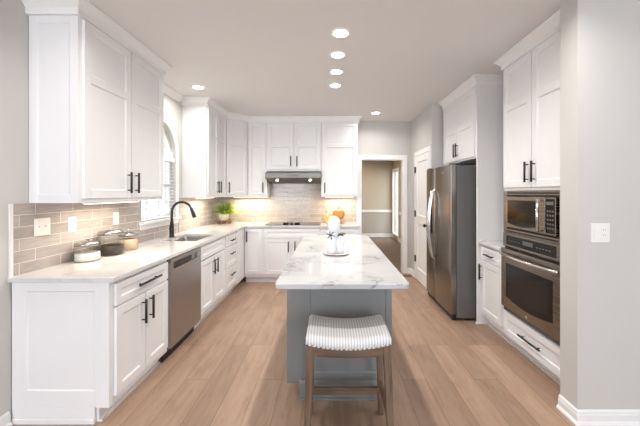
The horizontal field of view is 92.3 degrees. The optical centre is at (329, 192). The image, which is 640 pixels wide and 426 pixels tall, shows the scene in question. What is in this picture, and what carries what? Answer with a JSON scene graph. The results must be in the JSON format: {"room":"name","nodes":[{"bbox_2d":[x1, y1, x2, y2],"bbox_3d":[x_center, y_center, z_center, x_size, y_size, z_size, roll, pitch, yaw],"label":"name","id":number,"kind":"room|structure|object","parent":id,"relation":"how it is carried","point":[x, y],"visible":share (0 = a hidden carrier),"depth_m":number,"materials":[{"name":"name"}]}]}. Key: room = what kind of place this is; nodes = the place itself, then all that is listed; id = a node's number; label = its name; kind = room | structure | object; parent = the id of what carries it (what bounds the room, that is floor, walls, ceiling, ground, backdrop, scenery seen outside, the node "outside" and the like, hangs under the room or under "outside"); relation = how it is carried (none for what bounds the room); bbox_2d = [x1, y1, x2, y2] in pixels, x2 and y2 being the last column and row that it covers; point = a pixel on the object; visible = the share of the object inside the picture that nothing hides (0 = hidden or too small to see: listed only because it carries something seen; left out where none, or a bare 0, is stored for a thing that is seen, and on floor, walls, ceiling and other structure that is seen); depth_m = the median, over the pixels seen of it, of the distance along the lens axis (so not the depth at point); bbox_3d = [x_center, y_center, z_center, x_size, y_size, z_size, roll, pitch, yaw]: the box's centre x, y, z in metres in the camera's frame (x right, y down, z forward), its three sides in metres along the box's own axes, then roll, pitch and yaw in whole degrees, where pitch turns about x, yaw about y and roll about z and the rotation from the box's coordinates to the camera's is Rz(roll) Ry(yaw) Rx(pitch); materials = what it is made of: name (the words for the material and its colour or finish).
{"room":"kitchen","nodes":[
{"label":"kitchen","id":0,"kind":"room"},
{"bbox_2d":[0,0,181,418],"bbox_3d":[-2.060,0.085,3.723,0.150,2.710,3.755,0,0,0],"label":"wall","id":1,"kind":"structure","parent":0,"point":[14,23],"depth_m":1.92,"materials":[{"name":"grey paint"}]},
{"bbox_2d":[0,411,12,425],"bbox_3d":[-2.979,1.395,1.857,2.041,0.090,0.076,0,0,0],"label":"baseboard","id":2,"kind":"structure","parent":1,"relation":"attached to","point":[5,420],"depth_m":1.87,"materials":[{"name":"white paint"}]},
{"bbox_2d":[29,16,163,202],"bbox_3d":[-1.792,-0.550,2.530,0.382,1.240,1.020,0,0,0],"label":"upper cabinet","id":3,"kind":"object","parent":1,"relation":"attached to","point":[96,108],"visible":1,"depth_m":2.09,"materials":[{"name":"white paint"}]},
{"bbox_2d":[82,201,139,203],"bbox_3d":[-1.770,0.078,2.520,0.036,0.014,0.620,0,0,0],"label":"light","id":4,"kind":"object","parent":3,"relation":"attached to","point":[116,201],"visible":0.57,"depth_m":2.44,"materials":[{"name":"white paint"}]},
{"bbox_2d":[21,0,172,75],"bbox_3d":[-1.788,-1.216,2.530,0.393,0.105,1.156,0,0,0],"label":"trim","id":5,"kind":"structure","parent":1,"relation":"attached to","point":[85,9],"depth_m":2.15,"materials":[{"name":"white paint"}]},
{"bbox_2d":[13,197,218,276],"bbox_3d":[-1.980,0.298,3.696,0.008,0.454,3.565,0,0,0],"label":"tile backsplash","id":6,"kind":"structure","parent":1,"relation":"attached to","point":[31,253],"depth_m":2.37,"materials":[{"name":"beige tile"}]},
{"bbox_2d":[8,204,12,277],"bbox_3d":[-1.979,0.297,1.904,0.010,0.455,0.020,0,0,0],"label":"strip","id":7,"kind":"object","parent":6,"relation":"attached to","point":[10,206],"visible":1,"depth_m":1.90,"materials":[{"name":"white paint"}]},
{"bbox_2d":[34,218,49,236],"bbox_3d":[-1.968,0.235,2.105,0.014,0.118,0.118,0,0,0],"label":"switch plate","id":8,"kind":"object","parent":6,"relation":"attached to","point":[41,225],"visible":1,"depth_m":2.10,"materials":[{"name":"white plastic"}]},
{"bbox_2d":[68,216,75,232],"bbox_3d":[-1.971,0.245,2.350,0.008,0.118,0.072,0,0,0],"label":"outlet","id":9,"kind":"object","parent":6,"relation":"attached to","point":[71,220],"visible":1,"depth_m":2.34,"materials":[{"name":"white plastic"}]},
{"bbox_2d":[113,212,118,224],"bbox_3d":[-1.971,0.240,2.830,0.008,0.118,0.072,0,0,0],"label":"outlet","id":10,"kind":"object","parent":6,"relation":"attached to","point":[115,214],"visible":1,"depth_m":2.82,"materials":[{"name":"white plastic"}]},
{"bbox_2d":[139,117,181,229],"bbox_3d":[-2.015,-0.258,3.585,0.160,1.305,0.840,0,0,0],"label":"window","id":11,"kind":"structure","parent":1,"relation":"in","point":[154,223],"depth_m":3.87,"materials":[{"name":"white paint"}]},
{"bbox_2d":[141,156,174,220],"bbox_3d":[-2.015,-0.068,3.585,0.054,0.745,0.706,0,0,0],"label":"window blind","id":12,"kind":"object","parent":11,"relation":"attached to","point":[166,159],"visible":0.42,"depth_m":3.70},
{"bbox_2d":[164,83,183,101],"bbox_3d":[-1.955,-1.227,3.575,0.060,0.084,0.930,0,0,0],"label":"trim","id":13,"kind":"structure","parent":1,"relation":"attached to","point":[169,91],"depth_m":3.80,"materials":[{"name":"white paint"}]},
{"bbox_2d":[182,106,225,197],"bbox_3d":[-1.792,-0.550,4.494,0.382,1.240,0.748,0,0,0],"label":"upper cabinet","id":14,"kind":"object","parent":1,"relation":"attached to","point":[203,128],"visible":1,"depth_m":4.12,"materials":[{"name":"white paint"}]},
{"bbox_2d":[225,119,247,196],"bbox_3d":[-1.681,-0.600,5.168,0.605,1.339,0.620,0,0,0],"label":"upper cabinet","id":15,"kind":"object","parent":1,"relation":"attached to","point":[236,131],"visible":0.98,"depth_m":4.99,"materials":[{"name":"white paint"}]},
{"bbox_2d":[13,237,574,425],"bbox_3d":[0.000,1.470,3.200,8.200,0.060,13.600,0,0,0],"label":"floor","id":16,"kind":"structure","parent":0,"point":[231,370],"depth_m":2.38,"materials":[{"name":"brown wood"}]},
{"bbox_2d":[11,260,167,424],"bbox_3d":[-1.648,0.998,2.247,0.664,0.884,0.686,0,0,0],"label":"base cabinet","id":17,"kind":"object","parent":16,"relation":"on","point":[79,350],"visible":0.9,"depth_m":1.92,"materials":[{"name":"white paint"}]},
{"bbox_2d":[161,247,200,361],"bbox_3d":[-1.649,1.002,2.902,0.612,0.876,0.606,0,0,0],"label":"dishwasher","id":18,"kind":"object","parent":16,"relation":"on","point":[184,270],"visible":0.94,"depth_m":2.82,"materials":[{"name":"grey metal"}]},
{"bbox_2d":[194,237,224,328],"bbox_3d":[-1.648,0.998,3.592,0.664,0.884,0.765,0,0,0],"label":"base cabinet","id":19,"kind":"object","parent":16,"relation":"on","point":[212,253],"visible":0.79,"depth_m":3.54,"materials":[{"name":"white paint"}]},
{"bbox_2d":[218,232,236,303],"bbox_3d":[-1.648,0.998,4.230,0.664,0.884,0.500,0,0,0],"label":"base cabinet","id":20,"kind":"object","parent":16,"relation":"on","point":[230,248],"visible":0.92,"depth_m":4.20,"materials":[{"name":"white paint"}]},
{"bbox_2d":[231,228,244,289],"bbox_3d":[-1.659,0.998,4.976,0.603,0.884,0.983,0,0,0],"label":"base cabinet","id":21,"kind":"object","parent":16,"relation":"on","point":[240,242],"visible":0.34,"depth_m":4.65,"materials":[{"name":"white paint"}]},
{"bbox_2d":[7,222,359,282],"bbox_3d":[-0.757,0.540,3.682,2.454,0.030,3.594,0,0,0],"label":"countertop","id":22,"kind":"structure","parent":21,"relation":"on","point":[108,269],"depth_m":2.37,"materials":[{"name":"stone"}]},
{"bbox_2d":[74,238,100,262],"bbox_3d":[-1.872,0.436,2.370,0.172,0.176,0.172,0,0,0],"label":"glass jar","id":23,"kind":"object","parent":22,"relation":"on","point":[87,242],"visible":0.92,"depth_m":2.32,"materials":[{"name":"clear glass"}]},
{"bbox_2d":[74,251,99,261],"bbox_3d":[-1.872,0.488,2.370,0.160,0.065,0.160,0,0,0],"label":"flour","id":24,"kind":"object","parent":23,"relation":"in","point":[84,256],"visible":1,"depth_m":2.31,"materials":[{"name":"white food"}]},
{"bbox_2d":[96,227,123,250],"bbox_3d":[-1.855,0.407,2.600,0.196,0.234,0.196,0,0,0],"label":"glass jar","id":25,"kind":"object","parent":22,"relation":"on","point":[108,232],"visible":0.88,"depth_m":2.54,"materials":[{"name":"clear glass"}]},
{"bbox_2d":[97,243,123,255],"bbox_3d":[-1.855,0.479,2.600,0.184,0.083,0.184,0,0,0],"label":"coffee beans","id":26,"kind":"object","parent":25,"relation":"in","point":[111,249],"visible":0.94,"depth_m":2.54,"materials":[{"name":"brown food"}]},
{"bbox_2d":[118,229,137,236],"bbox_3d":[-1.860,0.432,2.830,0.160,0.184,0.160,0,0,0],"label":"glass jar","id":27,"kind":"object","parent":22,"relation":"on","point":[126,234],"visible":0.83,"depth_m":2.78,"materials":[{"name":"clear glass"}]},
{"bbox_2d":[119,238,137,249],"bbox_3d":[-1.860,0.470,2.830,0.148,0.100,0.148,0,0,0],"label":"cereal","id":28,"kind":"object","parent":27,"relation":"in","point":[129,243],"visible":0.8,"depth_m":2.78,"materials":[{"name":"beige food"}]},
{"bbox_2d":[169,201,196,237],"bbox_3d":[-1.725,0.311,3.581,0.320,0.427,0.098,0,0,0],"label":"faucet","id":29,"kind":"object","parent":22,"relation":"on","point":[171,227],"visible":1,"depth_m":3.59,"materials":[{"name":"black metal"}]},
{"bbox_2d":[171,236,208,240],"bbox_3d":[-1.645,0.651,3.600,0.414,0.192,0.584,0,0,0],"label":"sink","id":30,"kind":"object","parent":22,"relation":"in","point":[185,238],"visible":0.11,"depth_m":3.88,"materials":[{"name":"silver metal"}]},
{"bbox_2d":[216,220,231,223],"bbox_3d":[-1.800,0.499,5.220,0.210,0.050,0.150,0,0,0],"label":"plant stand","id":31,"kind":"object","parent":22,"relation":"on","point":[218,221],"visible":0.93,"depth_m":5.15,"materials":[{"name":"brown wood"}]},
{"bbox_2d":[219,213,228,220],"bbox_3d":[-1.800,0.416,5.220,0.168,0.115,0.168,0,0,0],"label":"pot","id":32,"kind":"object","parent":31,"relation":"on","point":[222,217],"depth_m":5.16,"materials":[{"name":"beige ceramic"}]},
{"bbox_2d":[213,202,240,220],"bbox_3d":[-1.728,0.293,5.192,0.452,0.362,0.496,0,0,0],"label":"potted fern","id":33,"kind":"object","parent":31,"relation":"on","point":[225,211],"visible":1,"depth_m":5.15,"materials":[{"name":"green plant"}]},
{"bbox_2d":[265,222,320,224],"bbox_3d":[-0.605,0.506,5.160,0.900,0.036,0.470,0,0,0],"label":"cooktop","id":34,"kind":"object","parent":22,"relation":"in","point":[269,223],"visible":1,"depth_m":5.07,"materials":[{"name":"black glass"}]},
{"bbox_2d":[322,211,328,222],"bbox_3d":[-0.076,0.417,5.300,0.108,0.210,0.109,0,0,0],"label":"gourd","id":35,"kind":"object","parent":22,"relation":"on","point":[325,217],"visible":0.94,"depth_m":5.26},
{"bbox_3d":[0.150,0.488,5.260,0.236,0.073,0.236,0,0,0],"label":"wooden riser","id":36,"kind":"object","parent":22,"relation":"on","visible":0},
{"bbox_2d":[332,206,344,218],"bbox_3d":[0.148,0.338,5.260,0.211,0.222,0.214,0,0,0],"label":"pumpkin","id":37,"kind":"object","parent":36,"relation":"on","point":[339,213],"visible":0.8,"depth_m":5.19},
{"bbox_2d":[245,228,263,281],"bbox_3d":[-1.208,0.998,5.143,0.293,0.884,0.644,0,0,0],"label":"base cabinet","id":38,"kind":"object","parent":16,"relation":"on","point":[253,236],"visible":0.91,"depth_m":4.87,"materials":[{"name":"white paint"}]},
{"bbox_2d":[263,228,320,281],"bbox_3d":[-0.604,0.998,5.143,0.913,0.884,0.644,0,0,0],"label":"base cabinet","id":39,"kind":"object","parent":16,"relation":"on","point":[279,244],"visible":0.52,"depth_m":4.87,"materials":[{"name":"white paint"}]},
{"bbox_2d":[321,228,358,234],"bbox_3d":[0.159,0.998,5.143,0.608,0.884,0.644,0,0,0],"label":"base cabinet","id":40,"kind":"object","parent":16,"relation":"on","point":[345,231],"visible":0.18,"depth_m":4.86,"materials":[{"name":"white paint"}]},
{"bbox_2d":[287,289,393,400],"bbox_3d":[0.069,1.000,2.903,0.742,0.881,1.564,0,0,0],"label":"kitchen island","id":41,"kind":"object","parent":16,"relation":"on","point":[301,303],"visible":0.44,"depth_m":2.15,"materials":[{"name":"grey paint"}]},
{"bbox_2d":[275,235,408,288],"bbox_3d":[0.071,0.542,2.772,0.783,0.032,2.015,0,0,0],"label":"island countertop","id":42,"kind":"structure","parent":41,"relation":"on","point":[365,266],"depth_m":2.15,"materials":[{"name":"stone"}]},
{"bbox_2d":[323,250,349,254],"bbox_3d":[0.055,0.519,2.630,0.236,0.013,0.236,0,0,0],"label":"plate","id":43,"kind":"object","parent":42,"relation":"on","point":[324,252],"visible":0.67,"depth_m":2.60,"materials":[{"name":"ceramic"}]},
{"bbox_2d":[326,237,335,253],"bbox_3d":[0.013,0.449,2.630,0.094,0.135,0.094,0,0,0],"label":"cup","id":44,"kind":"object","parent":43,"relation":"on","point":[331,241],"depth_m":2.59,"materials":[{"name":"white ceramic"}]},
{"bbox_2d":[326,216,344,253],"bbox_3d":[0.045,0.358,2.627,0.164,0.316,0.121,0,0,0],"label":"ornament","id":45,"kind":"object","parent":43,"relation":"on","point":[335,241],"visible":1,"depth_m":2.59,"materials":[{"name":"white ceramic"}]},
{"bbox_2d":[326,229,335,239],"bbox_3d":[0.005,0.353,2.581,0.084,0.086,0.010,0,0,0],"label":"flower","id":46,"kind":"object","parent":45,"relation":"on","point":[332,232],"depth_m":2.58,"materials":[{"name":"black ceramic"}]},
{"bbox_2d":[336,236,344,252],"bbox_3d":[0.087,0.447,2.630,0.080,0.140,0.080,0,0,0],"label":"cup","id":47,"kind":"object","parent":43,"relation":"on","point":[340,241],"depth_m":2.60,"materials":[{"name":"white ceramic"}]},
{"bbox_2d":[304,314,393,425],"bbox_3d":[0.101,1.106,1.820,0.488,0.668,0.386,0,0,0],"label":"bar stool","id":48,"kind":"object","parent":16,"relation":"on","point":[369,336],"visible":1,"depth_m":1.68,"materials":[{"name":"fabric"}]},
{"bbox_2d":[426,163,475,319],"bbox_3d":[1.748,0.554,3.880,0.965,1.772,0.880,0,0,0],"label":"refrigerator","id":49,"kind":"object","parent":16,"relation":"on","point":[451,188],"visible":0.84,"depth_m":3.45,"materials":[{"name":"grey metal"}]},
{"bbox_2d":[443,86,504,323],"bbox_3d":[1.908,0.086,3.852,0.714,2.709,0.996,0,0,0],"label":"tall cabinet","id":50,"kind":"object","parent":16,"relation":"on","point":[473,123],"visible":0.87,"depth_m":3.36,"materials":[{"name":"white paint"}]},
{"bbox_2d":[478,245,511,343],"bbox_3d":[1.931,0.998,3.139,0.658,0.884,0.433,0,0,0],"label":"base cabinet","id":51,"kind":"object","parent":16,"relation":"on","point":[492,309],"visible":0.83,"depth_m":3.12,"materials":[{"name":"white paint"}]},
{"bbox_2d":[478,241,504,250],"bbox_3d":[1.942,0.540,3.139,0.653,0.030,0.435,0,0,0],"label":"countertop","id":52,"kind":"structure","parent":51,"relation":"on","point":[497,245],"depth_m":3.16,"materials":[{"name":"stone"}]},
{"bbox_2d":[503,30,559,384],"bbox_3d":[1.931,0.086,2.500,0.658,2.709,0.840,0,0,0],"label":"tall cabinet","id":53,"kind":"object","parent":16,"relation":"on","point":[531,84],"visible":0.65,"depth_m":2.47,"materials":[{"name":"white paint"}]},
{"bbox_2d":[500,232,559,345],"bbox_3d":[1.879,0.734,2.519,0.658,0.725,0.751,0,0,0],"label":"wall oven","id":54,"kind":"object","parent":53,"relation":"in","point":[530,267],"visible":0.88,"depth_m":2.44,"materials":[{"name":"grey metal"}]},
{"bbox_2d":[504,191,559,243],"bbox_3d":[1.796,0.177,2.519,0.443,0.382,0.751,0,0,0],"label":"microwave oven","id":55,"kind":"object","parent":53,"relation":"in","point":[532,214],"visible":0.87,"depth_m":2.45,"materials":[{"name":"silver metal"}]},
{"bbox_2d":[89,0,562,120],"bbox_3d":[0.000,-1.320,1.000,8.200,0.100,9.200,0,0,0],"label":"ceiling","id":56,"kind":"structure","parent":0,"point":[251,57],"depth_m":2.63,"materials":[{"name":"paint"}]},
{"bbox_2d":[191,85,204,89],"bbox_3d":[-1.590,-1.267,3.700,0.164,0.006,0.164,0,0,0],"label":"recessed light","id":57,"kind":"object","parent":56,"relation":"in","point":[199,87],"visible":1,"depth_m":3.70,"materials":[{"name":"white paint"}]},
{"bbox_2d":[328,83,341,87],"bbox_3d":[0.060,-1.267,3.640,0.164,0.006,0.164,0,0,0],"label":"recessed light","id":58,"kind":"object","parent":56,"relation":"in","point":[332,85],"visible":1,"depth_m":3.63,"materials":[{"name":"white paint"}]},
{"bbox_2d":[329,69,343,74],"bbox_3d":[0.066,-1.267,3.230,0.164,0.006,0.164,0,0,0],"label":"recessed light","id":59,"kind":"object","parent":56,"relation":"in","point":[332,71],"visible":1,"depth_m":3.21,"materials":[{"name":"white paint"}]},
{"bbox_2d":[329,51,346,58],"bbox_3d":[0.072,-1.267,2.830,0.164,0.006,0.164,0,0,0],"label":"recessed light","id":60,"kind":"object","parent":56,"relation":"in","point":[334,54],"visible":1,"depth_m":2.82,"materials":[{"name":"white paint"}]},
{"bbox_2d":[330,28,350,38],"bbox_3d":[0.085,-1.267,2.446,0.164,0.006,0.164,0,0,0],"label":"recessed light","id":61,"kind":"object","parent":56,"relation":"in","point":[339,33],"visible":1,"depth_m":2.44,"materials":[{"name":"white paint"}]},
{"bbox_2d":[362,161,392,209],"bbox_3d":[0.250,0.085,9.950,3.700,2.710,0.100,0,0,0],"label":"wall","id":62,"kind":"structure","parent":0,"point":[376,175],"depth_m":9.90,"materials":[{"name":"beige paint"}]},
{"bbox_2d":[362,212,400,238],"bbox_3d":[0.210,0.980,7.750,3.620,0.680,4.300,0,0,0],"label":"wall","id":63,"kind":"structure","parent":0,"point":[372,222],"depth_m":9.88,"materials":[{"name":"paint"}]},
{"bbox_2d":[362,233,400,242],"bbox_3d":[0.210,1.380,7.750,3.620,0.120,4.300,0,0,0],"label":"baseboard","id":64,"kind":"structure","parent":63,"relation":"attached to","point":[367,234],"depth_m":9.87,"materials":[{"name":"white paint"}]},
{"bbox_2d":[362,210,400,214],"bbox_3d":[0.210,0.600,7.750,3.620,0.080,4.300,0,0,0],"label":"trim","id":65,"kind":"structure","parent":63,"relation":"attached to","point":[399,213],"depth_m":9.86,"materials":[{"name":"white paint"}]},
{"bbox_2d":[356,121,410,267],"bbox_3d":[-0.193,0.085,5.540,3.585,2.710,0.120,0,0,0],"label":"wall","id":66,"kind":"structure","parent":0,"point":[374,137],"depth_m":5.48,"materials":[{"name":"grey paint"}]},
{"bbox_2d":[248,123,270,196],"bbox_3d":[-1.219,-0.550,5.283,0.318,1.240,0.384,0,0,0],"label":"upper cabinet","id":67,"kind":"object","parent":66,"relation":"attached to","point":[258,186],"visible":0.98,"depth_m":5.14,"materials":[{"name":"white paint"}]},
{"bbox_2d":[181,96,361,123],"bbox_3d":[-0.806,-1.216,4.931,2.889,0.105,0.896,0,0,-26],"label":"trim","id":68,"kind":"structure","parent":67,"relation":"attached to","point":[207,101],"depth_m":5.08,"materials":[{"name":"white paint"}]},
{"bbox_2d":[219,184,355,221],"bbox_3d":[-0.757,0.092,5.475,2.438,0.865,0.008,0,0,0],"label":"tile backsplash","id":69,"kind":"structure","parent":66,"relation":"attached to","point":[286,202],"depth_m":5.47,"materials":[{"name":"beige tile"}]},
{"bbox_2d":[265,171,320,183],"bbox_3d":[-0.603,-0.258,5.219,0.904,0.196,0.482,0,0,0],"label":"range hood","id":70,"kind":"object","parent":66,"relation":"attached to","point":[273,177],"visible":0.91,"depth_m":5.04,"materials":[{"name":"silver metal"}]},
{"bbox_2d":[267,123,320,170],"bbox_3d":[-0.603,-0.765,5.283,0.911,0.810,0.384,0,0,0],"label":"upper cabinet","id":71,"kind":"object","parent":66,"relation":"attached to","point":[290,146],"visible":0.97,"depth_m":5.14,"materials":[{"name":"white paint"}]},
{"bbox_2d":[321,123,357,196],"bbox_3d":[0.160,-0.550,5.283,0.610,1.240,0.384,0,0,0],"label":"upper cabinet","id":72,"kind":"object","parent":66,"relation":"attached to","point":[339,141],"visible":1,"depth_m":5.14,"materials":[{"name":"white paint"}]},
{"bbox_2d":[357,155,406,272],"bbox_3d":[0.930,0.388,5.540,0.895,2.105,0.156,0,0,0],"label":"trim","id":73,"kind":"structure","parent":66,"relation":"attached to","point":[403,158],"depth_m":5.46,"materials":[{"name":"white paint"}]},
{"bbox_2d":[393,161,400,240],"bbox_3d":[2.070,0.085,7.690,0.100,2.710,4.420,0,0,0],"label":"wall","id":74,"kind":"structure","parent":0,"point":[396,164],"depth_m":9.75,"materials":[{"name":"beige paint"}]},
{"bbox_2d":[392,167,398,241],"bbox_3d":[2.045,0.350,9.375,0.110,2.180,0.910,0,0,0],"label":"window","id":75,"kind":"structure","parent":74,"relation":"in","point":[397,168],"depth_m":9.36,"materials":[{"name":"white paint"}]},
{"bbox_2d":[411,103,443,269],"bbox_3d":[1.920,0.085,4.925,0.940,2.710,1.110,0,0,0],"label":"wall","id":76,"kind":"structure","parent":0,"point":[427,127],"depth_m":4.61,"materials":[{"name":"grey paint"}]},
{"bbox_2d":[407,268,413,276],"bbox_3d":[1.414,1.395,5.349,0.072,0.090,0.262,0,0,0],"label":"baseboard","id":77,"kind":"structure","parent":76,"relation":"attached to","point":[409,270],"depth_m":5.45,"materials":[{"name":"white paint"}]},
{"bbox_2d":[414,145,431,288],"bbox_3d":[1.405,0.383,4.795,0.090,2.115,0.840,0,0,0],"label":"door","id":78,"kind":"structure","parent":76,"relation":"in","point":[422,160],"depth_m":4.83,"materials":[{"name":"white paint"}]},
{"bbox_2d":[439,74,502,109],"bbox_3d":[1.906,-1.216,3.821,0.728,0.105,1.058,0,0,0],"label":"trim","id":79,"kind":"structure","parent":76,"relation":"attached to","point":[475,80],"depth_m":3.39,"materials":[{"name":"white paint"}]},
{"bbox_2d":[560,0,639,408],"bbox_3d":[2.770,0.085,1.982,2.460,2.710,0.145,0,0,0],"label":"wall","id":80,"kind":"structure","parent":0,"point":[600,39],"depth_m":1.91,"materials":[{"name":"grey paint"}]},
{"bbox_2d":[494,10,559,70],"bbox_3d":[1.931,-1.216,2.531,0.678,0.105,0.913,0,0,0],"label":"trim","id":81,"kind":"structure","parent":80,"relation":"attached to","point":[548,28],"depth_m":2.47,"materials":[{"name":"white paint"}]},
{"bbox_2d":[556,394,639,425],"bbox_3d":[2.757,1.395,1.970,2.486,0.090,0.171,0,0,0],"label":"baseboard","id":82,"kind":"structure","parent":80,"relation":"attached to","point":[578,417],"depth_m":1.90,"materials":[{"name":"white paint"}]},
{"bbox_2d":[590,223,609,241],"bbox_3d":[1.677,0.250,1.905,0.118,0.118,0.009,0,0,0],"label":"switch plate","id":83,"kind":"object","parent":80,"relation":"attached to","point":[599,232],"visible":1,"depth_m":1.90,"materials":[{"name":"white plastic"}]},
{"bbox_2d":[594,228,599,237],"bbox_3d":[1.654,0.250,1.902,0.033,0.066,0.003,0,0,0],"label":"rocker switch","id":84,"kind":"object","parent":83,"relation":"attached to","point":[596,230],"depth_m":1.90,"materials":[{"name":"white plastic"}]},
{"bbox_2d":[602,228,606,237],"bbox_3d":[1.700,0.250,1.902,0.033,0.066,0.002,0,0,0],"label":"outlet","id":85,"kind":"object","parent":83,"relation":"attached to","point":[604,230],"depth_m":1.90,"materials":[{"name":"white plastic"}]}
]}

